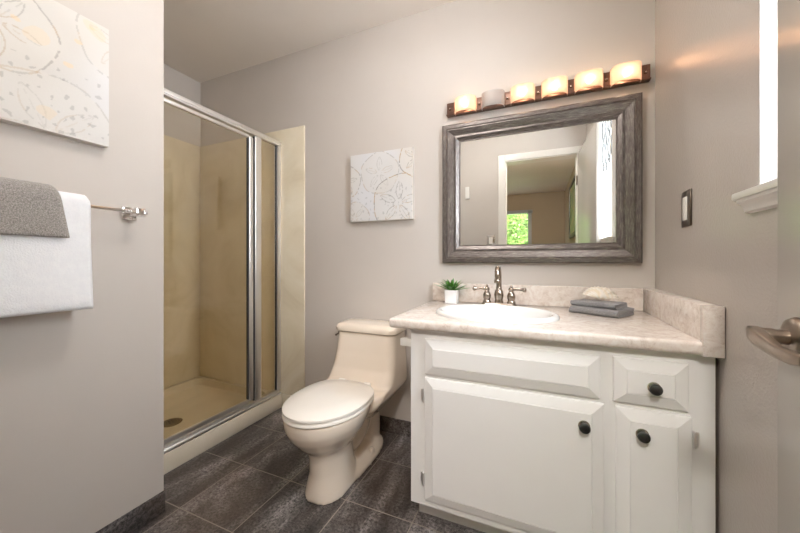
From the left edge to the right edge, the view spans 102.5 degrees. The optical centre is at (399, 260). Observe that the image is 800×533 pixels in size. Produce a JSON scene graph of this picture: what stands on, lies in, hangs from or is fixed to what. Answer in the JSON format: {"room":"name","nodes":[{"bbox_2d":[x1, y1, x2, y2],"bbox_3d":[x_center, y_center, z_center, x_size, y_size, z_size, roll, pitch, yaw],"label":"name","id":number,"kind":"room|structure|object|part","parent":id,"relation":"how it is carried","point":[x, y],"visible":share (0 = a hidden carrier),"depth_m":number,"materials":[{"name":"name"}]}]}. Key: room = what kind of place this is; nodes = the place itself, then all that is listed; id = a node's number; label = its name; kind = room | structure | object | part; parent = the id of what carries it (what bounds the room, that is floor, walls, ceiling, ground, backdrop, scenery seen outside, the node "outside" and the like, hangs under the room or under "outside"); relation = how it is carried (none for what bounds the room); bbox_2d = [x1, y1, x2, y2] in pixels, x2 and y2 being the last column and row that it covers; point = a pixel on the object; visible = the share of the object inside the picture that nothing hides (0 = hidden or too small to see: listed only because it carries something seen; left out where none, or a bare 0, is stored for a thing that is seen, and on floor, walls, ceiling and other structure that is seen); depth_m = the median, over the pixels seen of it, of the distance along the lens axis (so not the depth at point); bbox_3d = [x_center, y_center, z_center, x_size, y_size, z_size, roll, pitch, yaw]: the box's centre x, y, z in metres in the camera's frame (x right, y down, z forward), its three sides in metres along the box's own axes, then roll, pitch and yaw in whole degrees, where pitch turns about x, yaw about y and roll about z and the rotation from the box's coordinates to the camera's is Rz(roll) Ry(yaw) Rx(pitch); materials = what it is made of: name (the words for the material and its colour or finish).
{"room":"bathroom","nodes":[
{"label":"bathroom","id":0,"kind":"room"},
{"bbox_2d":[0,0,163,532],"bbox_3d":[-1.641,-0.205,1.148,1.098,2.470,0.844,0,0,23],"label":"wall","id":1,"kind":"structure","parent":0,"point":[82,391],"depth_m":1.13,"materials":[{"name":"beige paint"}]},
{"bbox_2d":[0,0,108,147],"bbox_3d":[-1.155,-0.603,0.845,0.032,0.410,0.620,0,0,23],"label":"canvas painting","id":2,"kind":"object","parent":1,"relation":"attached to","point":[54,59],"visible":1,"depth_m":1.00},
{"bbox_2d":[91,205,147,219],"bbox_3d":[-1.093,-0.177,0.928,0.082,0.048,0.617,0,0,23],"label":"towel bar","id":3,"kind":"object","parent":1,"relation":"attached to","point":[127,213],"visible":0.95,"depth_m":1.16,"materials":[{"name":"silver metal"}]},
{"bbox_2d":[0,191,92,317],"bbox_3d":[-1.096,-0.030,0.851,0.078,0.368,0.424,0,0,23],"label":"bath towel","id":4,"kind":"object","parent":3,"relation":"hanging from","point":[39,275],"visible":0.74,"depth_m":0.94,"materials":[{"name":"white fabric"}]},
{"bbox_2d":[0,177,69,237],"bbox_3d":[-1.105,-0.149,0.830,0.109,0.161,0.341,0,0,23],"label":"hand towel","id":5,"kind":"object","parent":4,"relation":"on","point":[27,208],"visible":1,"depth_m":0.89,"materials":[{"name":"grey fabric"}]},
{"bbox_2d":[95,489,164,532],"bbox_3d":[-1.236,0.987,0.988,0.234,0.087,0.827,0,0,23],"label":"baseboard","id":6,"kind":"structure","parent":1,"relation":"attached to","point":[139,516],"depth_m":1.23,"materials":[{"name":"tile"}]},
{"bbox_2d":[164,64,200,146],"bbox_3d":[-2.044,-0.205,1.753,0.120,2.470,1.895,0,0,23],"label":"wall","id":7,"kind":"structure","parent":0,"point":[179,124],"depth_m":2.47,"materials":[{"name":"beige paint"}]},
{"bbox_2d":[164,135,199,387],"bbox_3d":[-1.790,0.006,2.179,0.012,1.848,0.910,0,0,23],"label":"wall panel","id":8,"kind":"object","parent":7,"relation":"attached to","point":[181,158],"visible":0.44,"depth_m":2.44,"materials":[{"name":"beige stone"}]},
{"bbox_2d":[133,407,484,532],"bbox_3d":[-0.610,1.080,1.218,3.320,0.100,2.040,0,0,23],"label":"floor","id":9,"kind":"structure","parent":0,"point":[254,480],"depth_m":1.41,"materials":[{"name":"tile"}]},
{"bbox_2d":[164,376,281,473],"bbox_3d":[-1.401,0.980,2.007,0.862,0.100,0.921,0,0,23],"label":"shower pan","id":10,"kind":"object","parent":9,"relation":"on","point":[187,403],"visible":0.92,"depth_m":2.11,"materials":[{"name":"beige plastic"}]},
{"bbox_2d":[164,88,280,453],"bbox_3d":[-1.030,0.048,1.840,0.050,1.764,0.907,0,0,23],"label":"shower door frame","id":11,"kind":"structure","parent":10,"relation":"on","point":[254,398],"depth_m":2.03,"materials":[{"name":"metal"}]},
{"bbox_3d":[-1.029,-0.817,1.840,0.048,0.034,0.907,0,0,23],"label":"header rail","id":12,"kind":"part","parent":11,"relation":"part of","materials":[{"name":"metal"}]},
{"bbox_2d":[282,393,290,405],"bbox_3d":[-0.736,0.981,2.215,0.195,0.099,0.016,0,0,23],"label":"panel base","id":13,"kind":"object","parent":9,"relation":"on","point":[285,397],"visible":0.3,"depth_m":2.24,"materials":[{"name":"beige"}]},
{"bbox_2d":[282,318,406,504],"bbox_3d":[-0.272,0.689,1.599,0.398,0.682,0.747,0,0,23],"label":"toilet","id":14,"kind":"object","parent":9,"relation":"on","point":[335,420],"visible":0.99,"depth_m":1.51,"materials":[{"name":"ceramic"}]},
{"bbox_3d":[-0.326,0.646,1.456,0.360,0.018,0.440,0,0,23],"label":"seat","id":15,"kind":"part","parent":14,"relation":"part of","materials":[{"name":"white plastic"}]},
{"bbox_3d":[-0.325,0.623,1.456,0.360,0.026,0.442,0,0,23],"label":"seat lid","id":16,"kind":"part","parent":14,"relation":"part of","materials":[{"name":"white plastic"}]},
{"bbox_3d":[-0.162,0.372,1.837,0.376,0.048,0.223,0,0,23],"label":"tank lid","id":17,"kind":"part","parent":14,"relation":"part of","materials":[{"name":"ceramic"}]},
{"bbox_2d":[411,329,714,532],"bbox_3d":[0.565,0.645,1.316,0.903,0.770,0.644,0,0,23],"label":"vanity cabinet","id":18,"kind":"object","parent":9,"relation":"on","point":[509,435],"visible":0.99,"depth_m":1.03,"materials":[{"name":"white paint"}]},
{"bbox_2d":[400,337,410,345],"bbox_3d":[0.044,0.307,1.311,0.050,0.058,0.105,0,0,23],"label":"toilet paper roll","id":19,"kind":"object","parent":18,"relation":"attached to","point":[404,341],"visible":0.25,"depth_m":1.26,"materials":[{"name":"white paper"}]},
{"bbox_3d":[0.355,0.360,1.099,0.568,0.132,0.019,0,0,23],"label":"drawer","id":20,"kind":"part","parent":18,"relation":"part of","materials":[{"name":"white paint"}]},
{"bbox_3d":[0.360,0.671,1.097,0.578,0.462,0.019,0,0,23],"label":"door","id":21,"kind":"part","parent":18,"relation":"part of","materials":[{"name":"white paint"}]},
{"bbox_2d":[389,282,724,357],"bbox_3d":[0.537,0.191,1.335,1.020,0.138,0.630,0,0,23],"label":"countertop","id":22,"kind":"structure","parent":18,"relation":"on","point":[662,321],"depth_m":1.12,"materials":[{"name":"beige stone"}]},
{"bbox_2d":[434,278,466,303],"bbox_3d":[0.277,0.158,1.699,0.192,0.129,0.149,0,0,43],"label":"potted plant","id":23,"kind":"object","parent":22,"relation":"on","point":[452,292],"visible":1,"depth_m":1.68,"materials":[{"name":"green plant"}]},
{"bbox_3d":[0.275,0.188,1.701,0.065,0.068,0.065,0,0,23],"label":"pot","id":24,"kind":"part","parent":23,"relation":"part of","materials":[{"name":"white ceramic"}]},
{"bbox_2d":[436,304,559,323],"bbox_3d":[0.390,0.283,1.330,0.488,0.152,0.398,0,0,23],"label":"sink","id":25,"kind":"object","parent":22,"relation":"in","point":[483,313],"visible":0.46,"depth_m":1.42,"materials":[{"name":"white ceramic"}]},
{"bbox_2d":[473,265,526,305],"bbox_3d":[0.465,0.123,1.519,0.249,0.200,0.114,0,0,23],"label":"faucet","id":26,"kind":"object","parent":22,"relation":"on","point":[498,294],"visible":0.96,"depth_m":1.52,"materials":[{"name":"silver metal"}]},
{"bbox_3d":[0.392,0.136,1.575,0.070,0.024,0.024,0,0,16],"label":"lever","id":27,"kind":"part","parent":26,"relation":"part of","materials":[{"name":"silver metal"}]},
{"bbox_3d":[0.424,0.160,1.566,0.040,0.087,0.040,0,0,23],"label":"handle","id":28,"kind":"part","parent":26,"relation":"part of","materials":[{"name":"silver metal"}]},
{"bbox_3d":[0.464,0.113,1.516,0.045,0.181,0.107,0,0,23],"label":"spout","id":29,"kind":"part","parent":26,"relation":"part of","materials":[{"name":"silver metal"}]},
{"bbox_3d":[0.476,0.212,1.544,0.180,0.022,0.060,0,0,23],"label":"plate","id":30,"kind":"part","parent":26,"relation":"part of","materials":[{"name":"silver metal"}]},
{"bbox_3d":[0.527,0.160,1.522,0.040,0.087,0.040,0,0,23],"label":"handle","id":31,"kind":"part","parent":26,"relation":"part of","materials":[{"name":"silver metal"}]},
{"bbox_3d":[0.557,0.136,1.505,0.070,0.024,0.024,0,0,30],"label":"lever","id":32,"kind":"part","parent":26,"relation":"part of","materials":[{"name":"silver metal"}]},
{"bbox_2d":[568,305,633,317],"bbox_3d":[0.843,0.207,1.347,0.155,0.030,0.192,0,0,-34],"label":"washcloth","id":33,"kind":"object","parent":22,"relation":"on","point":[628,311],"visible":0.83,"depth_m":1.29,"materials":[{"name":"grey fabric"}]},
{"bbox_2d":[570,299,626,309],"bbox_3d":[0.845,0.182,1.366,0.119,0.024,0.181,0,0,-38],"label":"washcloth","id":34,"kind":"object","parent":33,"relation":"on","point":[614,305],"visible":1,"depth_m":1.33,"materials":[{"name":"grey fabric"}]},
{"bbox_2d":[582,286,618,299],"bbox_3d":[0.866,0.139,1.389,0.139,0.054,0.066,0,0,23],"label":"seashell","id":35,"kind":"object","parent":34,"relation":"on","point":[598,292],"visible":1,"depth_m":1.38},
{"bbox_3d":[0.568,0.511,0.990,0.033,0.033,0.014,0,0,23],"label":"knob","id":36,"kind":"part","parent":18,"relation":"part of","materials":[{"name":"black metal"}]},
{"bbox_3d":[0.704,0.506,0.931,0.033,0.033,0.014,0,0,23],"label":"knob","id":37,"kind":"part","parent":18,"relation":"part of","materials":[{"name":"black metal"}]},
{"bbox_3d":[0.730,0.358,0.938,0.180,0.135,0.019,0,0,23],"label":"drawer","id":38,"kind":"part","parent":18,"relation":"part of","materials":[{"name":"white paint"}]},
{"bbox_3d":[0.736,0.671,0.936,0.179,0.462,0.019,0,0,23],"label":"door","id":39,"kind":"part","parent":18,"relation":"part of","materials":[{"name":"white paint"}]},
{"bbox_3d":[0.730,0.366,0.920,0.033,0.033,0.014,0,0,23],"label":"knob","id":40,"kind":"part","parent":18,"relation":"part of","materials":[{"name":"black metal"}]},
{"bbox_2d":[164,0,455,82],"bbox_3d":[-0.610,-1.490,1.218,3.320,0.100,2.040,0,0,23],"label":"ceiling","id":41,"kind":"structure","parent":0,"point":[205,40],"depth_m":1.97,"materials":[{"name":"paint"}]},
{"bbox_2d":[201,0,654,421],"bbox_3d":[-0.210,-0.205,2.064,3.250,2.470,0.120,0,0,23],"label":"wall","id":42,"kind":"structure","parent":0,"point":[391,85],"depth_m":1.89,"materials":[{"name":"beige paint"}]},
{"bbox_2d":[200,125,304,394],"bbox_3d":[-1.127,0.006,2.384,1.046,1.848,0.014,0,0,23],"label":"wall panel","id":43,"kind":"object","parent":42,"relation":"attached to","point":[223,164],"visible":0.7,"depth_m":2.40,"materials":[{"name":"beige stone"}]},
{"bbox_2d":[351,147,413,222],"bbox_3d":[-0.112,-0.448,1.939,0.412,0.412,0.032,0,0,23],"label":"canvas painting","id":44,"kind":"object","parent":42,"relation":"attached to","point":[382,183],"visible":1,"depth_m":1.92},
{"bbox_2d":[380,415,410,436],"bbox_3d":[-0.185,0.987,1.982,0.996,0.087,0.012,0,0,23],"label":"baseboard","id":45,"kind":"structure","parent":42,"relation":"attached to","point":[387,424],"depth_m":1.91,"materials":[{"name":"stone"}]},
{"bbox_2d":[433,282,642,310],"bbox_3d":[0.636,0.173,1.623,0.974,0.100,0.024,0,0,23],"label":"backsplash","id":46,"kind":"structure","parent":42,"relation":"attached to","point":[537,295],"depth_m":1.58,"materials":[{"name":"beige stone"}]},
{"bbox_2d":[442,92,642,262],"bbox_3d":[0.659,-0.367,1.610,0.912,0.758,0.030,0,0,23],"label":"wall mirror","id":47,"kind":"object","parent":42,"relation":"attached to","point":[560,184],"visible":1,"depth_m":1.59,"materials":[{"name":"grey wood"}]},
{"bbox_2d":[460,119,615,244],"bbox_3d":[0.663,-0.367,1.621,0.722,0.568,0.005,0,0,23],"label":"mirror glass","id":48,"kind":"object","parent":47,"relation":"on","point":[551,184],"depth_m":1.60,"materials":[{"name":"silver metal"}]},
{"bbox_3d":[0.659,-0.698,1.610,0.912,0.096,0.030,0,0,23],"label":"frame rail","id":49,"kind":"part","parent":47,"relation":"part of","materials":[{"name":"grey wood"}]},
{"bbox_3d":[0.659,-0.036,1.610,0.912,0.096,0.030,0,0,23],"label":"frame rail","id":50,"kind":"part","parent":47,"relation":"part of","materials":[{"name":"grey wood"}]},
{"bbox_2d":[446,60,650,117],"bbox_3d":[0.675,-0.830,1.579,0.918,0.076,0.076,0,0,23],"label":"vanity light","id":51,"kind":"object","parent":42,"relation":"attached to","point":[629,73],"visible":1,"depth_m":1.53,"materials":[{"name":"white glass"}]},
{"bbox_3d":[0.344,-0.830,1.707,0.116,0.076,0.052,0,0,23],"label":"lamp shade","id":52,"kind":"part","parent":51,"relation":"part of","materials":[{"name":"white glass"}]},
{"bbox_3d":[0.476,-0.830,1.651,0.116,0.076,0.052,0,0,23],"label":"lamp shade","id":53,"kind":"part","parent":51,"relation":"part of","materials":[{"name":"white glass"}]},
{"bbox_3d":[0.608,-0.830,1.594,0.116,0.076,0.052,0,0,23],"label":"lamp shade","id":54,"kind":"part","parent":51,"relation":"part of","materials":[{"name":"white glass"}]},
{"bbox_3d":[0.741,-0.830,1.538,0.116,0.076,0.052,0,0,23],"label":"lamp shade","id":55,"kind":"part","parent":51,"relation":"part of","materials":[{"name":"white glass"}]},
{"bbox_3d":[0.873,-0.830,1.481,0.116,0.076,0.052,0,0,23],"label":"lamp shade","id":56,"kind":"part","parent":51,"relation":"part of","materials":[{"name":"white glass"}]},
{"bbox_3d":[1.006,-0.830,1.424,0.116,0.076,0.052,0,0,23],"label":"lamp shade","id":57,"kind":"part","parent":51,"relation":"part of","materials":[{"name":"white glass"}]},
{"bbox_2d":[655,0,777,532],"bbox_3d":[0.783,-0.205,0.509,0.140,2.470,1.955,0,0,25],"label":"wall","id":58,"kind":"structure","parent":0,"point":[716,61],"depth_m":0.84,"materials":[{"name":"beige paint"}]},
{"bbox_2d":[681,188,691,227],"bbox_3d":[0.973,-0.177,1.090,0.012,0.122,0.078,0,0,25],"label":"switch plate","id":59,"kind":"object","parent":58,"relation":"attached to","point":[686,196],"visible":1,"depth_m":1.08,"materials":[{"name":"brown metal"}]},
{"bbox_2d":[682,196,686,220],"bbox_3d":[0.969,-0.177,1.092,0.004,0.078,0.034,0,0,25],"label":"light switch","id":60,"kind":"object","parent":59,"relation":"attached to","point":[684,198],"depth_m":1.09,"materials":[{"name":"white plastic"}]},
{"bbox_2d":[732,178,777,213],"bbox_3d":[0.655,-0.620,0.357,0.095,1.020,0.872,0,0,25],"label":"window sill","id":61,"kind":"structure","parent":58,"relation":"in","point":[764,196],"depth_m":0.69,"materials":[{"name":"white paint"}]},
{"bbox_3d":[-0.988,-0.205,0.340,2.934,2.470,0.128,0,0,23],"label":"wall","id":62,"kind":"structure","parent":0,"visible":0},
{"bbox_2d":[746,0,799,532],"bbox_3d":[0.485,-0.001,0.223,0.099,2.038,0.794,0,0,26],"label":"door","id":63,"kind":"structure","parent":62,"relation":"in","point":[782,343],"depth_m":0.54,"materials":[{"name":"grey paint"}]},
{"bbox_3d":[0.574,0.129,0.494,0.020,0.036,0.130,0,0,26],"label":"lever","id":64,"kind":"part","parent":63,"relation":"part of","materials":[{"name":"silver metal"}]},
{"bbox_3d":[0.620,0.125,0.527,0.056,0.068,0.068,0,0,26],"label":"handle","id":65,"kind":"part","parent":63,"relation":"part of","materials":[{"name":"silver metal"}]}
]}

